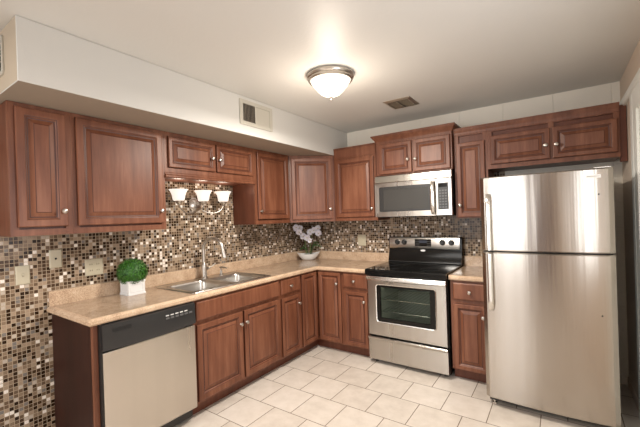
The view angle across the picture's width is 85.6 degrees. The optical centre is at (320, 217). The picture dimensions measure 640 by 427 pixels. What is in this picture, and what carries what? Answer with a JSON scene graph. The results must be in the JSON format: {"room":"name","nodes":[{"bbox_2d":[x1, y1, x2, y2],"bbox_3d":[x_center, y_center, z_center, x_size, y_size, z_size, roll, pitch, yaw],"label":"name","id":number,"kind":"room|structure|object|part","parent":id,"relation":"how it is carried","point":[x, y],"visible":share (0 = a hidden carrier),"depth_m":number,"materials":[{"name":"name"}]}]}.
{"room":"kitchen","nodes":[
{"label":"kitchen","id":0,"kind":"room"},
{"bbox_2d":[0,181,304,426],"bbox_3d":[-2.185,0.283,1.924,0.100,2.486,7.000,-2,0,35],"label":"wall","id":1,"kind":"structure","parent":0,"point":[27,397],"depth_m":2.44,"materials":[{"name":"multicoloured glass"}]},
{"bbox_2d":[15,265,29,285],"bbox_3d":[-1.909,0.371,2.217,0.016,0.122,0.073,-2,0,35],"label":"light switch","id":2,"kind":"object","parent":1,"relation":"attached to","point":[22,273],"visible":1,"depth_m":2.21,"materials":[{"name":"beige plastic"}]},
{"bbox_2d":[0,100,72,236],"bbox_3d":[-1.768,-0.272,2.128,0.380,0.763,0.302,-2,0,35],"label":"upper cabinet","id":3,"kind":"object","parent":1,"relation":"attached to","point":[36,182],"visible":1,"depth_m":2.01,"materials":[{"name":"brown wood"}]},
{"bbox_3d":[-1.645,-0.288,2.043,0.020,0.688,0.243,-2,0,35],"label":"door","id":4,"kind":"part","parent":3,"relation":"part of","materials":[{"name":"brown wood"}]},
{"bbox_2d":[49,249,61,267],"bbox_3d":[-1.811,0.283,2.363,0.014,0.124,0.072,-2,0,35],"label":"wall plate","id":5,"kind":"object","parent":1,"relation":"attached to","point":[55,256],"visible":1,"depth_m":2.36,"materials":[{"name":"beige plastic"}]},
{"bbox_2d":[85,258,102,275],"bbox_3d":[-1.677,0.368,2.559,0.009,0.120,0.120,-2,0,35],"label":"outlet","id":6,"kind":"object","parent":1,"relation":"attached to","point":[92,266],"visible":1,"depth_m":2.55,"materials":[{"name":"beige plastic"}]},
{"bbox_2d":[69,113,165,233],"bbox_3d":[-1.504,-0.281,2.510,0.380,0.763,0.626,-2,0,35],"label":"upper cabinet","id":7,"kind":"object","parent":1,"relation":"attached to","point":[118,171],"visible":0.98,"depth_m":2.37,"materials":[{"name":"brown wood"}]},
{"bbox_2d":[168,189,230,213],"bbox_3d":[-1.115,-0.140,3.212,0.214,0.215,0.642,-2,0,35],"label":"vanity light","id":8,"kind":"object","parent":1,"relation":"attached to","point":[178,195],"visible":1,"depth_m":3.18,"materials":[{"name":"white glass"}]},
{"bbox_3d":[-1.232,-0.194,2.998,0.159,0.098,0.159,-2,0,35],"label":"lamp shade","id":9,"kind":"part","parent":8,"relation":"part of","materials":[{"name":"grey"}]},
{"bbox_3d":[-1.198,-0.106,3.133,0.056,0.153,0.288,-2,0,8],"label":"arm","id":10,"kind":"part","parent":8,"relation":"part of","materials":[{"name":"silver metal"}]},
{"bbox_3d":[-1.183,-0.114,3.276,0.028,0.124,0.124,-2,0,35],"label":"wall plate","id":11,"kind":"part","parent":8,"relation":"part of","materials":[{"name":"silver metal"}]},
{"bbox_3d":[-1.089,-0.199,3.206,0.159,0.098,0.159,-2,0,35],"label":"lamp shade","id":12,"kind":"part","parent":8,"relation":"part of","materials":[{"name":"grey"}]},
{"bbox_3d":[-1.064,-0.110,3.332,0.263,0.153,0.058,-2,0,-26],"label":"arm","id":13,"kind":"part","parent":8,"relation":"part of","materials":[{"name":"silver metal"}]},
{"bbox_3d":[-0.958,-0.204,3.396,0.159,0.098,0.159,-2,0,35],"label":"lamp shade","id":14,"kind":"part","parent":8,"relation":"part of","materials":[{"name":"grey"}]},
{"bbox_2d":[232,149,289,224],"bbox_3d":[-0.626,-0.312,3.781,0.380,0.763,0.538,-2,0,35],"label":"upper cabinet","id":15,"kind":"object","parent":1,"relation":"attached to","point":[266,201],"visible":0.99,"depth_m":3.62,"materials":[{"name":"brown wood"}]},
{"bbox_3d":[-0.520,-0.315,3.708,0.020,0.763,0.538,-2,0,35],"label":"frame","id":16,"kind":"part","parent":15,"relation":"part of","materials":[{"name":"brown wood"}]},
{"bbox_3d":[-0.501,-0.328,3.700,0.020,0.688,0.484,-2,0,35],"label":"door","id":17,"kind":"part","parent":15,"relation":"part of","materials":[{"name":"brown wood"}]},
{"bbox_2d":[288,156,335,222],"bbox_3d":[-0.142,-0.328,4.197,0.704,0.763,0.695,-2,0,35],"label":"upper cabinet","id":18,"kind":"object","parent":1,"relation":"attached to","point":[311,178],"visible":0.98,"depth_m":3.95,"materials":[{"name":"brown wood"}]},
{"bbox_2d":[0,15,346,155],"bbox_3d":[-0.860,-0.846,3.181,0.708,0.318,3.180,-2,0,35],"label":"soffit","id":19,"kind":"structure","parent":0,"point":[45,66],"depth_m":2.16,"materials":[{"name":"grey paint"}]},
{"bbox_2d":[0,34,3,76],"bbox_3d":[-1.815,-0.839,1.901,0.432,0.205,0.012,-2,0,35],"label":"air vent","id":20,"kind":"object","parent":19,"relation":"in","point":[1,36],"visible":1,"depth_m":1.78,"materials":[{"name":"beige paint"}]},
{"bbox_2d":[163,131,255,185],"bbox_3d":[-1.060,-0.498,3.163,0.380,0.361,0.961,-2,0,35],"label":"upper cabinet","id":21,"kind":"object","parent":19,"relation":"attached to","point":[187,159],"visible":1,"depth_m":3.01,"materials":[{"name":"brown wood"}]},
{"bbox_3d":[-1.067,-0.520,2.890,0.020,0.244,0.448,-2,0,35],"label":"door","id":22,"kind":"part","parent":21,"relation":"part of","materials":[{"name":"brown wood"}]},
{"bbox_3d":[-0.804,-0.530,3.270,0.020,0.244,0.444,-2,0,35],"label":"door","id":23,"kind":"part","parent":21,"relation":"part of","materials":[{"name":"brown wood"}]},
{"bbox_2d":[239,98,272,131],"bbox_3d":[-0.553,-0.879,2.993,0.012,0.210,0.390,-2,0,35],"label":"air vent","id":24,"kind":"object","parent":19,"relation":"in","point":[251,114],"visible":1,"depth_m":2.97,"materials":[{"name":"white metal"}]},
{"bbox_2d":[0,0,639,132],"bbox_3d":[-0.837,-1.053,0.960,3.482,0.100,7.000,-2,0,35],"label":"ceiling","id":25,"kind":"structure","parent":0,"point":[449,56],"depth_m":2.07,"materials":[{"name":"white paint"}]},
{"bbox_2d":[306,65,353,99],"bbox_3d":[0.073,-0.944,2.510,0.348,0.180,0.348,-2,0,35],"label":"ceiling light","id":26,"kind":"object","parent":25,"relation":"attached to","point":[329,81],"visible":1,"depth_m":2.41,"materials":[{"name":"white glass"}]},
{"bbox_3d":[0.073,-0.938,2.510,0.292,0.114,0.292,-2,0,35],"label":"lamp shade","id":27,"kind":"part","parent":26,"relation":"part of","materials":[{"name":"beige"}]},
{"bbox_2d":[383,96,418,108],"bbox_3d":[0.745,-1.047,3.189,0.252,0.019,0.265,-2,0,35],"label":"ceiling vent","id":28,"kind":"object","parent":25,"relation":"in","point":[404,102],"visible":1,"depth_m":3.16,"materials":[{"name":"brown metal"}]},
{"bbox_2d":[174,345,639,426],"bbox_3d":[-0.753,1.532,0.965,3.482,0.100,7.000,-2,0,35],"label":"floor","id":29,"kind":"structure","parent":0,"point":[322,386],"depth_m":2.69,"materials":[{"name":"beige tile"}]},
{"bbox_2d":[52,314,100,426],"bbox_3d":[-1.549,1.069,2.180,0.609,0.872,0.030,-2,0,35],"label":"end panel","id":30,"kind":"object","parent":29,"relation":"on","point":[75,345],"visible":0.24,"depth_m":2.14,"materials":[{"name":"brown wood"}]},
{"bbox_2d":[97,302,196,426],"bbox_3d":[-1.336,1.064,2.431,0.640,0.868,0.622,-2,0,35],"label":"dishwasher","id":31,"kind":"object","parent":29,"relation":"on","point":[147,361],"visible":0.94,"depth_m":2.22,"materials":[{"name":"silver plastic"}]},
{"bbox_3d":[-1.113,0.705,2.272,0.074,0.164,0.618,-2,0,35],"label":"control panel","id":32,"kind":"part","parent":31,"relation":"part of","materials":[{"name":"grey plastic"}]},
{"bbox_2d":[192,280,280,414],"bbox_3d":[-0.890,1.046,3.092,0.659,0.872,0.956,-2,0,35],"label":"base cabinet","id":33,"kind":"object","parent":29,"relation":"on","point":[238,334],"visible":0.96,"depth_m":2.85,"materials":[{"name":"brown wood"}]},
{"bbox_3d":[-0.782,1.079,2.736,0.020,0.566,0.444,-2,0,35],"label":"door","id":34,"kind":"part","parent":33,"relation":"part of","materials":[{"name":"brown wood"}]},
{"bbox_3d":[-0.517,1.069,3.121,0.020,0.566,0.450,-2,0,35],"label":"door","id":35,"kind":"part","parent":33,"relation":"part of","materials":[{"name":"brown wood"}]},
{"bbox_2d":[276,275,301,367],"bbox_3d":[-0.526,1.034,3.618,0.659,0.872,0.321,-2,0,35],"label":"base cabinet","id":36,"kind":"object","parent":29,"relation":"on","point":[289,287],"visible":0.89,"depth_m":3.43,"materials":[{"name":"brown wood"}]},
{"bbox_3d":[-0.299,0.678,3.453,0.020,0.144,0.288,-2,0,35],"label":"drawer","id":37,"kind":"part","parent":36,"relation":"part of","materials":[{"name":"brown wood"}]},
{"bbox_3d":[-0.287,1.069,3.454,0.020,0.566,0.288,-2,0,35],"label":"door","id":38,"kind":"part","parent":36,"relation":"part of","materials":[{"name":"brown wood"}]},
{"bbox_2d":[297,270,347,355],"bbox_3d":[-0.061,1.018,4.043,0.942,0.872,0.907,-2,0,35],"label":"base cabinet","id":39,"kind":"object","parent":29,"relation":"on","point":[321,291],"visible":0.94,"depth_m":3.72,"materials":[{"name":"brown wood"}]},
{"bbox_2d":[47,250,388,326],"bbox_3d":[-0.510,0.526,3.146,1.251,0.140,2.877,-2,0,35],"label":"countertop","id":40,"kind":"structure","parent":39,"relation":"on","point":[101,303],"depth_m":2.73,"materials":[{"name":"beige laminate"}]},
{"bbox_2d":[116,258,147,295],"bbox_3d":[-1.447,0.448,2.657,0.225,0.276,0.225,-2,0,35],"label":"topiary plant","id":41,"kind":"object","parent":40,"relation":"on","point":[131,273],"visible":1,"depth_m":2.60,"materials":[{"name":"green plant"}]},
{"bbox_3d":[-1.444,0.533,2.657,0.132,0.106,0.132,-2,0,35],"label":"pot","id":42,"kind":"part","parent":41,"relation":"part of","materials":[{"name":"white ceramic"}]},
{"bbox_3d":[-1.392,0.533,2.621,0.003,0.060,0.100,-2,0,35],"label":"raised panel","id":43,"kind":"part","parent":41,"relation":"part of","materials":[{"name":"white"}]},
{"bbox_2d":[155,272,270,293],"bbox_3d":[-0.919,0.651,3.068,0.538,0.182,0.850,-2,0,35],"label":"sink","id":44,"kind":"object","parent":40,"relation":"in","point":[193,286],"visible":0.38,"depth_m":3.08,"materials":[{"name":"metal"}]},
{"bbox_2d":[168,280,229,291],"bbox_3d":[-1.008,0.655,2.884,0.396,0.181,0.368,-2,0,35],"label":"basin","id":45,"kind":"object","parent":44,"relation":"in","point":[198,285],"depth_m":3.03,"materials":[{"name":"silver metal"}]},
{"bbox_2d":[219,266,226,274],"bbox_3d":[-0.950,0.519,3.361,0.097,0.087,0.042,-2,0,35],"label":"soap dispenser","id":46,"kind":"object","parent":44,"relation":"on","point":[220,267],"visible":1,"depth_m":3.37,"materials":[{"name":"silver metal"}]},
{"bbox_2d":[209,273,262,281],"bbox_3d":[-0.779,0.647,3.216,0.396,0.181,0.368,-2,0,35],"label":"basin","id":47,"kind":"object","parent":44,"relation":"in","point":[233,277],"depth_m":3.37,"materials":[{"name":"silver metal"}]},
{"bbox_2d":[201,237,226,278],"bbox_3d":[-0.970,0.370,3.191,0.292,0.385,0.149,-2,0,35],"label":"faucet","id":48,"kind":"object","parent":40,"relation":"on","point":[204,267],"visible":1,"depth_m":3.20,"materials":[{"name":"silver metal"}]},
{"bbox_3d":[-0.987,0.306,3.172,0.256,0.255,0.028,-2,0,25],"label":"spout","id":49,"kind":"part","parent":48,"relation":"part of","materials":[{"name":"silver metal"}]},
{"bbox_2d":[293,224,321,259],"bbox_3d":[-0.173,0.311,4.417,0.367,0.462,0.176,-2,0,-10],"label":"potted orchid","id":50,"kind":"object","parent":40,"relation":"on","point":[305,256],"visible":1,"depth_m":4.37,"materials":[{"name":"white plant"}]},
{"bbox_3d":[-0.309,0.130,4.343,0.089,0.091,0.014,-2,0,2],"label":"flower","id":51,"kind":"part","parent":50,"relation":"part of","materials":[{"name":"white plant"}]},
{"bbox_3d":[-0.270,0.185,4.341,0.086,0.084,0.025,-2,0,-15],"label":"flower","id":52,"kind":"part","parent":50,"relation":"part of","materials":[{"name":"white plant"}]},
{"bbox_2d":[297,251,319,259],"bbox_3d":[-0.152,0.492,4.420,0.234,0.099,0.234,-2,0,35],"label":"bowl","id":53,"kind":"object","parent":50,"relation":"attached to","point":[305,256],"depth_m":4.37,"materials":[{"name":"white ceramic"}]},
{"bbox_3d":[-0.029,0.203,4.385,0.086,0.083,0.026,-2,0,-4],"label":"flower","id":54,"kind":"part","parent":50,"relation":"part of","materials":[{"name":"white plant"}]},
{"bbox_3d":[-0.129,0.973,3.724,0.021,0.777,0.306,-2,0,35],"label":"frame","id":55,"kind":"part","parent":39,"relation":"part of","materials":[{"name":"brown wood"}]},
{"bbox_3d":[-0.115,0.973,3.706,0.020,0.746,0.262,-2,0,35],"label":"door","id":56,"kind":"part","parent":39,"relation":"part of","materials":[{"name":"brown wood"}]},
{"bbox_3d":[0.104,0.966,3.737,0.288,0.746,0.020,-2,0,35],"label":"door","id":57,"kind":"part","parent":39,"relation":"part of","materials":[{"name":"brown wood"}]},
{"bbox_3d":[0.111,0.965,3.758,0.333,0.777,0.021,-2,0,35],"label":"frame","id":58,"kind":"part","parent":39,"relation":"part of","materials":[{"name":"brown wood"}]},
{"bbox_2d":[342,272,369,356],"bbox_3d":[0.526,0.999,3.794,0.305,0.872,0.651,-2,0,35],"label":"base cabinet","id":59,"kind":"object","parent":29,"relation":"on","point":[355,285],"visible":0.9,"depth_m":3.56,"materials":[{"name":"brown wood"}]},
{"bbox_3d":[0.355,0.659,3.556,0.278,0.140,0.020,-2,0,35],"label":"drawer","id":60,"kind":"part","parent":59,"relation":"part of","materials":[{"name":"brown wood"}]},
{"bbox_3d":[0.368,1.048,3.557,0.278,0.566,0.020,-2,0,35],"label":"door","id":61,"kind":"part","parent":59,"relation":"part of","materials":[{"name":"brown wood"}]},
{"bbox_2d":[365,236,462,376],"bbox_3d":[0.950,0.818,3.454,0.779,1.208,0.680,-2,0,35],"label":"range","id":62,"kind":"object","parent":29,"relation":"on","point":[409,295],"visible":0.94,"depth_m":3.32,"materials":[{"name":"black metal"}]},
{"bbox_2d":[366,275,448,347],"bbox_3d":[0.931,0.849,3.426,0.764,0.581,0.610,-2,0,35],"label":"oven","id":63,"kind":"object","parent":62,"relation":"in","point":[410,310],"depth_m":3.27,"materials":[{"name":"silver metal"}]},
{"bbox_3d":[0.806,1.272,3.225,0.760,0.230,0.065,-2,0,35],"label":"storage drawer","id":64,"kind":"part","parent":62,"relation":"part of","materials":[{"name":"metal"}]},
{"bbox_2d":[365,261,462,280],"bbox_3d":[0.940,0.519,3.453,0.778,0.061,0.642,-2,0,35],"label":"cooktop","id":65,"kind":"object","parent":62,"relation":"in","point":[390,270],"depth_m":3.30,"materials":[{"name":"black glass"}]},
{"bbox_3d":[1.079,0.476,3.657,0.772,0.008,0.010,-2,0,35],"label":"shelf trim","id":66,"kind":"part","parent":62,"relation":"part of","materials":[{"name":"black plastic"}]},
{"bbox_3d":[1.089,0.273,3.680,0.748,0.121,0.018,-2,0,35],"label":"control panel","id":67,"kind":"part","parent":62,"relation":"part of","materials":[{"name":"metal"}]},
{"bbox_2d":[450,280,485,382],"bbox_3d":[1.431,0.971,3.168,0.304,0.872,0.651,-2,0,35],"label":"base cabinet","id":68,"kind":"object","parent":29,"relation":"on","point":[467,297],"visible":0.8,"depth_m":2.94,"materials":[{"name":"brown wood"}]},
{"bbox_2d":[448,256,482,281],"bbox_3d":[1.417,0.464,3.176,0.311,0.140,0.636,-2,0,35],"label":"countertop","id":69,"kind":"structure","parent":68,"relation":"on","point":[472,270],"depth_m":3.15,"materials":[{"name":"beige laminate"}]},
{"bbox_3d":[1.263,0.634,2.929,0.270,0.146,0.020,-2,0,35],"label":"drawer","id":70,"kind":"part","parent":68,"relation":"part of","materials":[{"name":"brown wood"}]},
{"bbox_3d":[1.276,1.025,2.929,0.270,0.566,0.020,-2,0,35],"label":"door","id":71,"kind":"part","parent":68,"relation":"part of","materials":[{"name":"brown wood"}]},
{"bbox_2d":[480,166,620,426],"bbox_3d":[1.772,0.534,2.716,0.778,1.724,0.890,-2,0,35],"label":"refrigerator","id":72,"kind":"object","parent":29,"relation":"on","point":[549,245],"visible":1,"depth_m":2.34,"materials":[{"name":"grey metal"}]},
{"bbox_3d":[1.246,0.033,2.559,0.034,0.418,0.055,-2,0,35],"label":"handle","id":73,"kind":"part","parent":72,"relation":"part of","materials":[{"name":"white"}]},
{"bbox_3d":[1.261,0.483,2.560,0.034,0.431,0.055,-2,0,35],"label":"handle","id":74,"kind":"part","parent":72,"relation":"part of","materials":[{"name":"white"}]},
{"bbox_3d":[1.541,-0.034,2.408,0.778,0.548,0.092,-2,0,35],"label":"freezer door","id":75,"kind":"part","parent":72,"relation":"part of","materials":[{"name":"metal"}]},
{"bbox_3d":[1.568,0.797,2.409,0.778,1.094,0.092,-2,0,35],"label":"fridge door","id":76,"kind":"part","parent":72,"relation":"part of","materials":[{"name":"metal"}]},
{"bbox_2d":[347,81,628,379],"bbox_3d":[1.165,0.171,3.800,3.282,2.486,0.100,-2,0,35],"label":"wall","id":77,"kind":"structure","parent":0,"point":[610,92],"depth_m":3.03,"materials":[{"name":"white paint"}]},
{"bbox_2d":[333,143,389,220],"bbox_3d":[0.461,-0.383,3.976,0.533,0.834,0.372,-2,0,35],"label":"upper cabinet","id":78,"kind":"object","parent":77,"relation":"attached to","point":[355,167],"visible":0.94,"depth_m":3.84,"materials":[{"name":"brown wood"}]},
{"bbox_3d":[0.375,-0.739,3.868,0.533,0.115,0.028,-2,0,35],"label":"rail","id":79,"kind":"part","parent":78,"relation":"part of","materials":[{"name":"brown wood"}]},
{"bbox_3d":[0.380,-0.331,3.856,0.477,0.656,0.020,-2,0,35],"label":"door","id":80,"kind":"part","parent":78,"relation":"part of","materials":[{"name":"brown wood"}]},
{"bbox_3d":[0.392,-0.322,3.873,0.533,0.718,0.020,-2,0,35],"label":"frame","id":81,"kind":"part","parent":78,"relation":"part of","materials":[{"name":"brown wood"}]},
{"bbox_2d":[304,171,504,265],"bbox_3d":[0.791,0.376,3.998,2.430,2.100,0.008,-2,0,35],"label":"backsplash","id":82,"kind":"structure","parent":77,"relation":"attached to","point":[336,235],"depth_m":4.00,"materials":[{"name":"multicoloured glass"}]},
{"bbox_2d":[358,235,365,245],"bbox_3d":[0.499,0.277,4.186,0.107,0.133,0.010,-2,0,35],"label":"light switch","id":83,"kind":"object","parent":82,"relation":"attached to","point":[361,238],"visible":1,"depth_m":4.18,"materials":[{"name":"beige plastic"}]},
{"bbox_2d":[370,122,460,176],"bbox_3d":[0.997,-0.656,3.569,0.850,0.419,0.422,-2,0,35],"label":"upper cabinet","id":84,"kind":"object","parent":77,"relation":"attached to","point":[431,148],"visible":0.96,"depth_m":3.39,"materials":[{"name":"brown wood"}]},
{"bbox_3d":[0.759,-0.606,3.526,0.350,0.314,0.020,-2,0,35],"label":"door","id":85,"kind":"part","parent":84,"relation":"part of","materials":[{"name":"brown wood"}]},
{"bbox_3d":[0.912,-0.626,3.446,0.770,0.366,0.020,-2,0,35],"label":"frame","id":86,"kind":"part","parent":84,"relation":"part of","materials":[{"name":"brown wood"}]},
{"bbox_2d":[375,169,455,217],"bbox_3d":[0.993,-0.225,3.555,0.774,0.431,0.464,-2,0,35],"label":"microwave","id":87,"kind":"object","parent":84,"relation":"attached to","point":[432,193],"visible":0.97,"depth_m":3.38,"materials":[{"name":"silver metal"}]},
{"bbox_3d":[0.841,-0.184,3.463,0.626,0.346,0.038,-2,0,35],"label":"door","id":88,"kind":"part","parent":87,"relation":"part of","materials":[{"name":"metal"}]},
{"bbox_3d":[0.895,-0.399,3.421,0.774,0.072,0.036,-2,0,35],"label":"vent panel","id":89,"kind":"part","parent":87,"relation":"part of","materials":[{"name":"metal"}]},
{"bbox_3d":[1.056,-0.189,3.261,0.034,0.310,0.050,-2,0,35],"label":"handle","id":90,"kind":"part","parent":87,"relation":"part of","materials":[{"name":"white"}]},
{"bbox_3d":[0.993,-0.829,3.571,0.850,0.073,0.410,-2,0,35],"label":"crown moulding","id":91,"kind":"part","parent":84,"relation":"part of","materials":[{"name":"brown wood"}]},
{"bbox_3d":[1.061,-0.615,3.317,0.352,0.314,0.020,-2,0,35],"label":"door","id":92,"kind":"part","parent":84,"relation":"part of","materials":[{"name":"brown wood"}]},
{"bbox_2d":[453,124,493,217],"bbox_3d":[1.460,-0.416,3.285,0.284,0.838,0.372,-2,0,35],"label":"upper cabinet","id":93,"kind":"object","parent":77,"relation":"attached to","point":[470,142],"visible":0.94,"depth_m":3.17,"materials":[{"name":"brown wood"}]},
{"bbox_3d":[1.368,-0.799,3.170,0.284,0.065,0.030,-2,0,35],"label":"crown moulding","id":94,"kind":"part","parent":93,"relation":"part of","materials":[{"name":"brown wood"}]},
{"bbox_3d":[1.379,-0.348,3.165,0.242,0.688,0.020,-2,0,35],"label":"door","id":95,"kind":"part","parent":93,"relation":"part of","materials":[{"name":"brown wood"}]},
{"bbox_2d":[464,256,482,266],"bbox_3d":[1.591,0.437,3.429,0.311,0.098,0.020,-2,0,35],"label":"backsplash","id":96,"kind":"structure","parent":77,"relation":"attached to","point":[468,260],"depth_m":3.46,"materials":[{"name":"beige laminate"}]},
{"bbox_2d":[486,102,627,171],"bbox_3d":[1.959,-0.631,2.935,0.944,0.440,0.372,-2,0,35],"label":"upper cabinet","id":97,"kind":"object","parent":77,"relation":"attached to","point":[598,133],"visible":1,"depth_m":2.79,"materials":[{"name":"brown wood"}]},
{"bbox_3d":[1.690,-0.600,2.944,0.442,0.253,0.020,-2,0,35],"label":"door","id":98,"kind":"part","parent":97,"relation":"part of","materials":[{"name":"brown wood"}]},
{"bbox_3d":[1.856,-0.815,2.832,0.902,0.065,0.030,-2,0,35],"label":"crown moulding","id":99,"kind":"part","parent":97,"relation":"part of","materials":[{"name":"brown wood"}]},
{"bbox_3d":[2.053,-0.612,2.694,0.404,0.253,0.020,-2,0,35],"label":"door","id":100,"kind":"part","parent":97,"relation":"part of","materials":[{"name":"brown wood"}]},
{"bbox_3d":[2.276,-0.633,2.600,0.041,0.425,0.040,-2,0,35],"label":"filler panel","id":101,"kind":"part","parent":97,"relation":"part of","materials":[{"name":"brown wood"}]},
{"bbox_2d":[620,375,627,384],"bbox_3d":[2.172,1.348,3.067,0.832,0.070,0.010,-2,0,35],"label":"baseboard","id":102,"kind":"structure","parent":77,"relation":"attached to","point":[623,379],"depth_m":2.84,"materials":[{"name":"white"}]},
{"bbox_2d":[620,40,639,399],"bbox_3d":[0.596,0.196,0.001,0.100,2.486,7.000,-2,0,35],"label":"wall","id":103,"kind":"structure","parent":0,"point":[633,66],"depth_m":2.60,"materials":[{"name":"beige paint"}]},
{"bbox_2d":[619,68,639,105],"bbox_3d":[1.704,-0.853,1.763,0.026,0.075,2.600,-2,0,35],"label":"trim","id":104,"kind":"structure","parent":103,"relation":"attached to","point":[625,100],"depth_m":2.29,"materials":[{"name":"white paint"}]},
{"bbox_2d":[628,376,638,411],"bbox_3d":[2.359,1.343,2.595,0.008,0.070,0.574,-2,0,35],"label":"baseboard","id":105,"kind":"structure","parent":103,"relation":"attached to","point":[630,385],"depth_m":2.61,"materials":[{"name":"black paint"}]},
{"bbox_2d":[629,93,639,419],"bbox_3d":[2.132,0.278,2.324,0.020,2.215,0.085,-2,0,35],"label":"trim","id":106,"kind":"structure","parent":103,"relation":"attached to","point":[630,96],"depth_m":2.32,"materials":[{"name":"white paint"}]},
{"bbox_2d":[632,80,639,343],"bbox_3d":[1.869,0.282,1.943,0.018,2.205,0.840,-2,0,35],"label":"door","id":107,"kind":"structure","parent":103,"relation":"in","point":[636,92],"depth_m":2.22,"materials":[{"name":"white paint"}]}
]}

